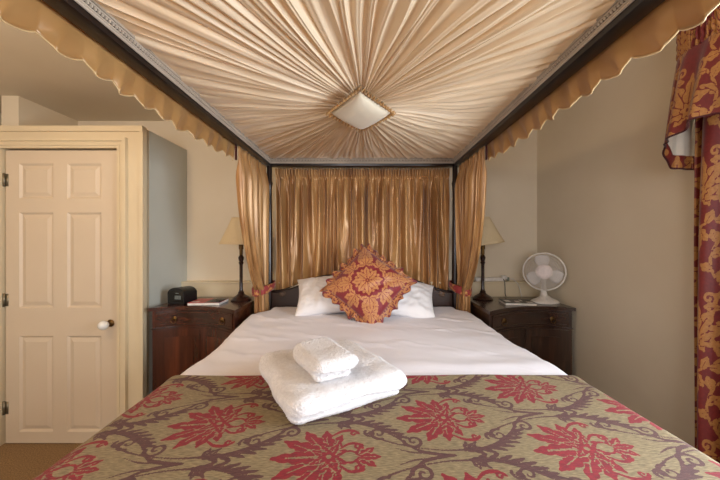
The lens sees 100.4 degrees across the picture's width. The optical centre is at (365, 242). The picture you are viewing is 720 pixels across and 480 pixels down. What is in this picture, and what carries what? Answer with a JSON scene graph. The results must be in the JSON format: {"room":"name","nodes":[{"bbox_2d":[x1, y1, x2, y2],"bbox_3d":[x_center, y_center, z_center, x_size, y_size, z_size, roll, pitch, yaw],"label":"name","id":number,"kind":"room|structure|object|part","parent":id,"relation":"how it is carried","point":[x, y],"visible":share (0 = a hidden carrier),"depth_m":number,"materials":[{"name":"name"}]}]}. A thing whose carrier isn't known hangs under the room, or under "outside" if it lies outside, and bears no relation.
{"room":"hotel bedroom","nodes":[
{"label":"hotel bedroom","id":0,"kind":"room"},
{"bbox_2d":[1,96,77,125],"bbox_3d":[-2.480,-0.902,2.305,0.120,0.245,0.430,0,0,0],"label":"wall","id":1,"kind":"structure","parent":0,"point":[15,110],"depth_m":2.15,"materials":[{"name":"paint"}]},
{"bbox_2d":[0,443,82,479],"bbox_3d":[-0.732,1.410,0.160,4.537,0.100,4.920,0,0,0],"label":"floor","id":2,"kind":"structure","parent":0,"point":[18,461],"depth_m":1.90,"materials":[{"name":"carpet"}]},
{"bbox_2d":[148,297,254,391],"bbox_3d":[-1.149,0.897,2.184,0.602,0.925,0.496,0,0,0],"label":"nightstand","id":3,"kind":"object","parent":2,"relation":"on","point":[183,335],"visible":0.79,"depth_m":2.06,"materials":[{"name":"brown wood"}]},
{"bbox_3d":[-1.286,0.925,2.065,0.268,0.669,0.079,0,0,0],"label":"door","id":4,"kind":"part","parent":3,"relation":"part of","materials":[{"name":"brown wood"}]},
{"bbox_3d":[-1.287,0.925,2.071,0.183,0.570,0.020,0,0,-12],"label":"door panel","id":5,"kind":"part","parent":3,"relation":"part of","materials":[{"name":"brown wood"}]},
{"bbox_2d":[168,286,196,303],"bbox_3d":[-1.335,0.375,2.184,0.141,0.116,0.122,0,0,13],"label":"clock radio","id":6,"kind":"object","parent":3,"relation":"on","point":[178,295],"visible":1,"depth_m":2.13,"materials":[{"name":"black plastic"}]},
{"bbox_3d":[-1.144,0.580,2.039,0.594,0.010,0.119,0,0,6],"label":"moulding","id":7,"kind":"part","parent":3,"relation":"part of","materials":[{"name":"brown wood"}]},
{"bbox_3d":[-1.145,0.519,2.049,0.546,0.104,0.103,0,0,6],"label":"drawer","id":8,"kind":"part","parent":3,"relation":"part of","materials":[{"name":"brown wood"}]},
{"bbox_2d":[187,298,228,305],"bbox_3d":[-1.135,0.424,2.165,0.219,0.020,0.164,0,0,-3],"label":"magazine","id":9,"kind":"object","parent":3,"relation":"on","point":[206,301],"visible":1,"depth_m":2.12,"materials":[{"name":"paper"}]},
{"bbox_2d":[204,298,227,302],"bbox_3d":[-1.079,0.415,2.168,0.111,0.001,0.165,0,0,0],"label":"picture","id":10,"kind":"object","parent":9,"relation":"on","point":[213,300],"depth_m":2.16},
{"bbox_3d":[-1.010,0.925,2.044,0.194,0.570,0.019,0,0,23],"label":"door panel","id":11,"kind":"part","parent":3,"relation":"part of","materials":[{"name":"brown wood"}]},
{"bbox_3d":[-1.012,0.925,2.037,0.268,0.669,0.130,0,0,0],"label":"door","id":12,"kind":"part","parent":3,"relation":"part of","materials":[{"name":"brown wood"}]},
{"bbox_2d":[219,217,251,301],"bbox_3d":[-0.951,0.121,2.285,0.306,0.628,0.307,0,0,0],"label":"table lamp","id":13,"kind":"object","parent":3,"relation":"on","point":[232,235],"visible":0.61,"depth_m":2.21,"materials":[{"name":"brown wood"}]},
{"bbox_3d":[-0.952,-0.090,2.285,0.305,0.200,0.305,0,0,0],"label":"lamp shade","id":14,"kind":"part","parent":13,"relation":"part of","materials":[{"name":"beige fabric"}]},
{"bbox_3d":[-0.951,0.230,2.285,0.042,0.279,0.042,0,0,0],"label":"lamp stem","id":15,"kind":"part","parent":13,"relation":"part of","materials":[{"name":"brown wood"}]},
{"bbox_2d":[267,166,457,309],"bbox_3d":[-0.030,0.380,1.405,1.532,1.960,1.982,0,0,0],"label":"bed","id":16,"kind":"object","parent":2,"relation":"on","point":[286,297],"visible":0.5,"depth_m":2.35,"materials":[{"name":"brown wood"}]},
{"bbox_3d":[-0.760,0.380,2.360,0.072,1.960,0.072,0,0,0],"label":"bed post","id":17,"kind":"part","parent":16,"relation":"part of","materials":[{"name":"brown wood"}]},
{"bbox_2d":[0,0,719,167],"bbox_3d":[-0.028,-0.585,1.398,1.636,0.179,1.992,0,0,0],"label":"canopy","id":18,"kind":"object","parent":16,"relation":"attached to","point":[454,79],"visible":1,"depth_m":1.03,"materials":[{"name":"beige fabric"}]},
{"bbox_3d":[-0.774,-0.635,1.404,0.056,0.070,1.968,0,0,0],"label":"canopy rail","id":19,"kind":"part","parent":18,"relation":"part of","materials":[{"name":"brown wood"}]},
{"bbox_3d":[-0.741,-0.640,1.404,0.010,0.046,1.848,0,0,0],"label":"braid trim","id":20,"kind":"part","parent":18,"relation":"part of","materials":[{"name":"grey fabric"}]},
{"bbox_2d":[236,146,275,313],"bbox_3d":[-0.783,0.137,2.125,0.149,1.467,0.564,0,0,0],"label":"curtain","id":21,"kind":"object","parent":18,"relation":"hanging from","point":[252,184],"visible":0.81,"depth_m":2.11,"materials":[{"name":"gold fabric"}]},
{"bbox_3d":[-0.030,-0.635,2.360,1.432,0.070,0.056,0,0,0],"label":"canopy rail","id":22,"kind":"part","parent":18,"relation":"part of","materials":[{"name":"brown wood"}]},
{"bbox_2d":[275,168,449,289],"bbox_3d":[-0.028,-0.087,2.424,1.405,1.034,0.099,0,0,0],"label":"curtain","id":23,"kind":"object","parent":18,"relation":"hanging from","point":[322,215],"visible":0.77,"depth_m":2.42,"materials":[{"name":"gold fabric"}]},
{"bbox_3d":[-0.030,-0.640,2.328,1.432,0.046,0.010,0,0,0],"label":"braid trim","id":24,"kind":"part","parent":18,"relation":"part of","materials":[{"name":"grey fabric"}]},
{"bbox_2d":[449,146,486,312],"bbox_3d":[0.723,0.137,2.123,0.151,1.467,0.563,0,0,0],"label":"curtain","id":25,"kind":"object","parent":18,"relation":"hanging from","point":[471,181],"visible":0.73,"depth_m":2.09,"materials":[{"name":"gold fabric"}]},
{"bbox_3d":[0.681,-0.640,1.404,0.010,0.046,1.848,0,0,0],"label":"braid trim","id":26,"kind":"part","parent":18,"relation":"part of","materials":[{"name":"grey fabric"}]},
{"bbox_3d":[0.714,-0.635,1.404,0.056,0.070,1.968,0,0,0],"label":"canopy rail","id":27,"kind":"part","parent":18,"relation":"part of","materials":[{"name":"brown wood"}]},
{"bbox_3d":[-0.030,0.578,2.366,1.416,0.665,0.028,0,0,0],"label":"headboard","id":28,"kind":"part","parent":16,"relation":"part of","materials":[{"name":"brown wood"}]},
{"bbox_3d":[-0.030,0.316,2.352,1.416,0.152,0.022,0,0,0],"label":"moulding","id":29,"kind":"part","parent":16,"relation":"part of","materials":[{"name":"brown wood"}]},
{"bbox_2d":[181,307,566,375],"bbox_3d":[0.016,0.674,1.669,1.669,0.381,1.300,0,0,0],"label":"sheet","id":30,"kind":"object","parent":16,"relation":"on","point":[453,341],"visible":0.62,"depth_m":1.55,"materials":[{"name":"white fabric"}]},
{"bbox_2d":[295,276,344,315],"bbox_3d":[-0.262,0.370,2.176,0.534,0.276,0.276,0,0,0],"label":"pillow","id":31,"kind":"object","parent":30,"relation":"on","point":[311,301],"visible":0.47,"depth_m":2.07,"materials":[{"name":"white fabric"}]},
{"bbox_2d":[320,243,416,323],"bbox_3d":[0.012,0.288,2.007,0.614,0.573,0.306,0,0,22],"label":"cushion","id":32,"kind":"object","parent":30,"relation":"on","point":[368,287],"visible":0.98,"depth_m":1.93,"materials":[{"name":"red fabric"}]},
{"bbox_2d":[391,282,434,317],"bbox_3d":[0.245,0.382,2.145,0.576,0.307,0.331,0,0,0],"label":"pillow","id":33,"kind":"object","parent":30,"relation":"on","point":[417,303],"visible":0.45,"depth_m":2.03,"materials":[{"name":"white fabric"}]},
{"bbox_2d":[32,374,719,479],"bbox_3d":[0.043,0.657,0.804,1.668,0.308,0.690,0,0,0],"label":"bedspread","id":34,"kind":"object","parent":16,"relation":"on","point":[470,426],"visible":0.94,"depth_m":0.78,"materials":[{"name":"multicoloured fabric"}]},
{"bbox_2d":[259,339,406,424],"bbox_3d":[-0.140,0.471,1.098,0.423,0.088,0.467,0,0,-30],"label":"bath towel","id":35,"kind":"object","parent":34,"relation":"on","point":[302,399],"visible":0.79,"depth_m":0.94,"materials":[{"name":"white fabric"}]},
{"bbox_2d":[293,337,358,382],"bbox_3d":[-0.146,0.395,1.036,0.167,0.073,0.259,0,0,-30],"label":"hand towel","id":36,"kind":"object","parent":35,"relation":"on","point":[324,359],"visible":1,"depth_m":0.96,"materials":[{"name":"white fabric"}]},
{"bbox_3d":[0.700,0.380,2.360,0.072,1.960,0.072,0,0,0],"label":"bed post","id":37,"kind":"part","parent":16,"relation":"part of","materials":[{"name":"brown wood"}]},
{"bbox_2d":[470,297,575,374],"bbox_3d":[1.095,0.897,2.167,0.620,0.925,0.531,0,0,0],"label":"nightstand","id":38,"kind":"object","parent":2,"relation":"on","point":[544,330],"visible":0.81,"depth_m":2.06,"materials":[{"name":"brown wood"}]},
{"bbox_2d":[473,217,504,300],"bbox_3d":[0.909,0.116,2.325,0.304,0.639,0.307,0,0,0],"label":"table lamp","id":39,"kind":"object","parent":38,"relation":"on","point":[491,235],"visible":0.48,"depth_m":2.25,"materials":[{"name":"brown wood"}]},
{"bbox_3d":[0.905,0.230,2.325,0.042,0.279,0.042,0,0,0],"label":"lamp stem","id":40,"kind":"part","parent":39,"relation":"part of","materials":[{"name":"brown wood"}]},
{"bbox_3d":[0.909,-0.087,2.325,0.303,0.228,0.305,0,0,0],"label":"lamp shade","id":41,"kind":"part","parent":39,"relation":"part of","materials":[{"name":"beige fabric"}]},
{"bbox_3d":[0.954,0.925,2.013,0.277,0.669,0.150,0,0,0],"label":"door","id":42,"kind":"part","parent":38,"relation":"part of","materials":[{"name":"brown wood"}]},
{"bbox_3d":[0.952,0.925,2.020,0.209,0.570,0.019,0,0,-26],"label":"door panel","id":43,"kind":"part","parent":38,"relation":"part of","materials":[{"name":"brown wood"}]},
{"bbox_2d":[499,299,536,305],"bbox_3d":[1.085,0.425,2.155,0.209,0.018,0.154,0,0,7],"label":"magazine","id":44,"kind":"object","parent":38,"relation":"on","point":[522,302],"visible":1,"depth_m":2.10,"materials":[{"name":"paper"}]},
{"bbox_3d":[1.088,0.519,2.035,0.570,0.104,0.103,0,0,-10],"label":"drawer","id":45,"kind":"part","parent":38,"relation":"part of","materials":[{"name":"brown wood"}]},
{"bbox_3d":[1.087,0.580,2.025,0.619,0.010,0.118,0,0,-10],"label":"moulding","id":46,"kind":"part","parent":38,"relation":"part of","materials":[{"name":"brown wood"}]},
{"bbox_2d":[522,252,566,304],"bbox_3d":[1.295,0.252,2.197,0.247,0.366,0.162,0,0,0],"label":"desk fan","id":47,"kind":"object","parent":38,"relation":"on","point":[543,272],"visible":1,"depth_m":2.16,"materials":[{"name":"white plastic"}]},
{"bbox_3d":[1.236,0.259,2.213,0.102,0.096,0.024,0,0,28],"label":"fan blade","id":48,"kind":"part","parent":47,"relation":"part of","materials":[{"name":"white plastic"}]},
{"bbox_3d":[1.286,0.135,2.188,0.096,0.097,0.015,0,0,15],"label":"fan blade","id":49,"kind":"part","parent":47,"relation":"part of","materials":[{"name":"white plastic"}]},
{"bbox_2d":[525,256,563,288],"bbox_3d":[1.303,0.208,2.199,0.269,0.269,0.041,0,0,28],"label":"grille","id":50,"kind":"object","parent":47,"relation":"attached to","point":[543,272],"depth_m":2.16,"materials":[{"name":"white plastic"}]},
{"bbox_2d":[524,254,564,289],"bbox_3d":[1.294,0.208,2.183,0.237,0.269,0.128,0,0,0],"label":"grille","id":51,"kind":"object","parent":47,"relation":"attached to","point":[543,272],"depth_m":2.17,"materials":[{"name":"white plastic"}]},
{"bbox_3d":[1.355,0.241,2.150,0.103,0.096,0.019,0,0,30],"label":"fan blade","id":52,"kind":"part","parent":47,"relation":"part of","materials":[{"name":"white plastic"}]},
{"bbox_3d":[1.237,0.925,2.069,0.189,0.570,0.021,0,0,8],"label":"door panel","id":53,"kind":"part","parent":38,"relation":"part of","materials":[{"name":"brown wood"}]},
{"bbox_3d":[1.236,0.925,2.064,0.277,0.669,0.064,0,0,0],"label":"door","id":54,"kind":"part","parent":38,"relation":"part of","materials":[{"name":"brown wood"}]},
{"bbox_2d":[0,130,148,444],"bbox_3d":[-2.202,0.290,2.270,1.396,2.140,0.500,0,0,0],"label":"wall","id":55,"kind":"structure","parent":0,"point":[133,137],"depth_m":2.02,"materials":[{"name":"beige paint"}]},
{"bbox_2d":[2,150,116,442],"bbox_3d":[-2.067,0.364,2.006,0.775,1.982,0.125,0,0,0],"label":"door","id":56,"kind":"structure","parent":55,"relation":"in","point":[59,300],"depth_m":2.03,"materials":[{"name":"paint"}]},
{"bbox_3d":[-1.727,0.542,1.970,0.060,0.060,0.055,0,0,0],"label":"knob","id":57,"kind":"part","parent":56,"relation":"part of","materials":[{"name":"white ceramic"}]},
{"bbox_2d":[0,137,127,445],"bbox_3d":[-2.060,0.328,2.007,0.918,2.065,0.027,0,0,0],"label":"trim","id":58,"kind":"structure","parent":55,"relation":"attached to","point":[121,143],"depth_m":2.00,"materials":[{"name":"beige paint"}]},
{"bbox_2d":[0,126,146,400],"bbox_3d":[-2.199,0.287,2.029,1.402,2.146,0.042,0,0,0],"label":"trim","id":59,"kind":"structure","parent":55,"relation":"attached to","point":[142,130],"depth_m":2.01,"materials":[{"name":"beige paint"}]},
{"bbox_2d":[147,131,186,393],"bbox_3d":[-1.539,0.290,2.280,0.070,2.140,0.480,0,0,0],"label":"wall","id":60,"kind":"structure","parent":0,"point":[167,164],"depth_m":2.25,"materials":[{"name":"paint"}]},
{"bbox_2d":[0,20,385,120],"bbox_3d":[-0.732,-1.075,0.160,4.537,0.100,4.920,0,0,0],"label":"ceiling","id":61,"kind":"structure","parent":0,"point":[31,69],"depth_m":1.94,"materials":[{"name":"paint"}]},
{"bbox_2d":[78,121,536,280],"bbox_3d":[-0.732,0.168,2.570,4.537,2.385,0.100,0,0,0],"label":"wall","id":62,"kind":"structure","parent":0,"point":[511,189],"depth_m":2.52,"materials":[{"name":"paint"}]},
{"bbox_2d":[181,281,540,296],"bbox_3d":[-0.034,0.838,2.478,2.941,1.045,0.083,0,0,0],"label":"ledge","id":63,"kind":"object","parent":62,"relation":"attached to","point":[204,288],"visible":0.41,"depth_m":2.44,"materials":[{"name":"beige paint"}]},
{"bbox_2d":[474,275,521,296],"bbox_3d":[1.074,0.349,2.449,0.348,0.162,0.103,0,0,0],"label":"lead","id":64,"kind":"object","parent":63,"relation":"on","point":[502,277],"visible":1,"depth_m":2.45,"materials":[{"name":"white plastic"}]},
{"bbox_2d":[537,36,694,447],"bbox_3d":[1.497,0.168,0.160,0.120,2.385,4.720,0,0,0],"label":"wall","id":65,"kind":"structure","parent":0,"point":[620,221],"depth_m":1.66,"materials":[{"name":"paint"}]},
{"bbox_2d":[662,5,719,169],"bbox_3d":[1.324,-0.608,0.479,0.226,0.594,1.659,0,0,0],"label":"valance","id":66,"kind":"object","parent":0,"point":[695,93],"depth_m":1.18,"materials":[{"name":"red fabric"}]},
{"bbox_2d":[694,114,719,462],"bbox_3d":[1.349,0.270,1.049,0.127,2.120,0.396,0,0,0],"label":"window curtain","id":67,"kind":"object","parent":66,"relation":"hanging from","point":[707,129],"visible":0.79,"depth_m":1.18,"materials":[{"name":"red fabric"}]}
]}

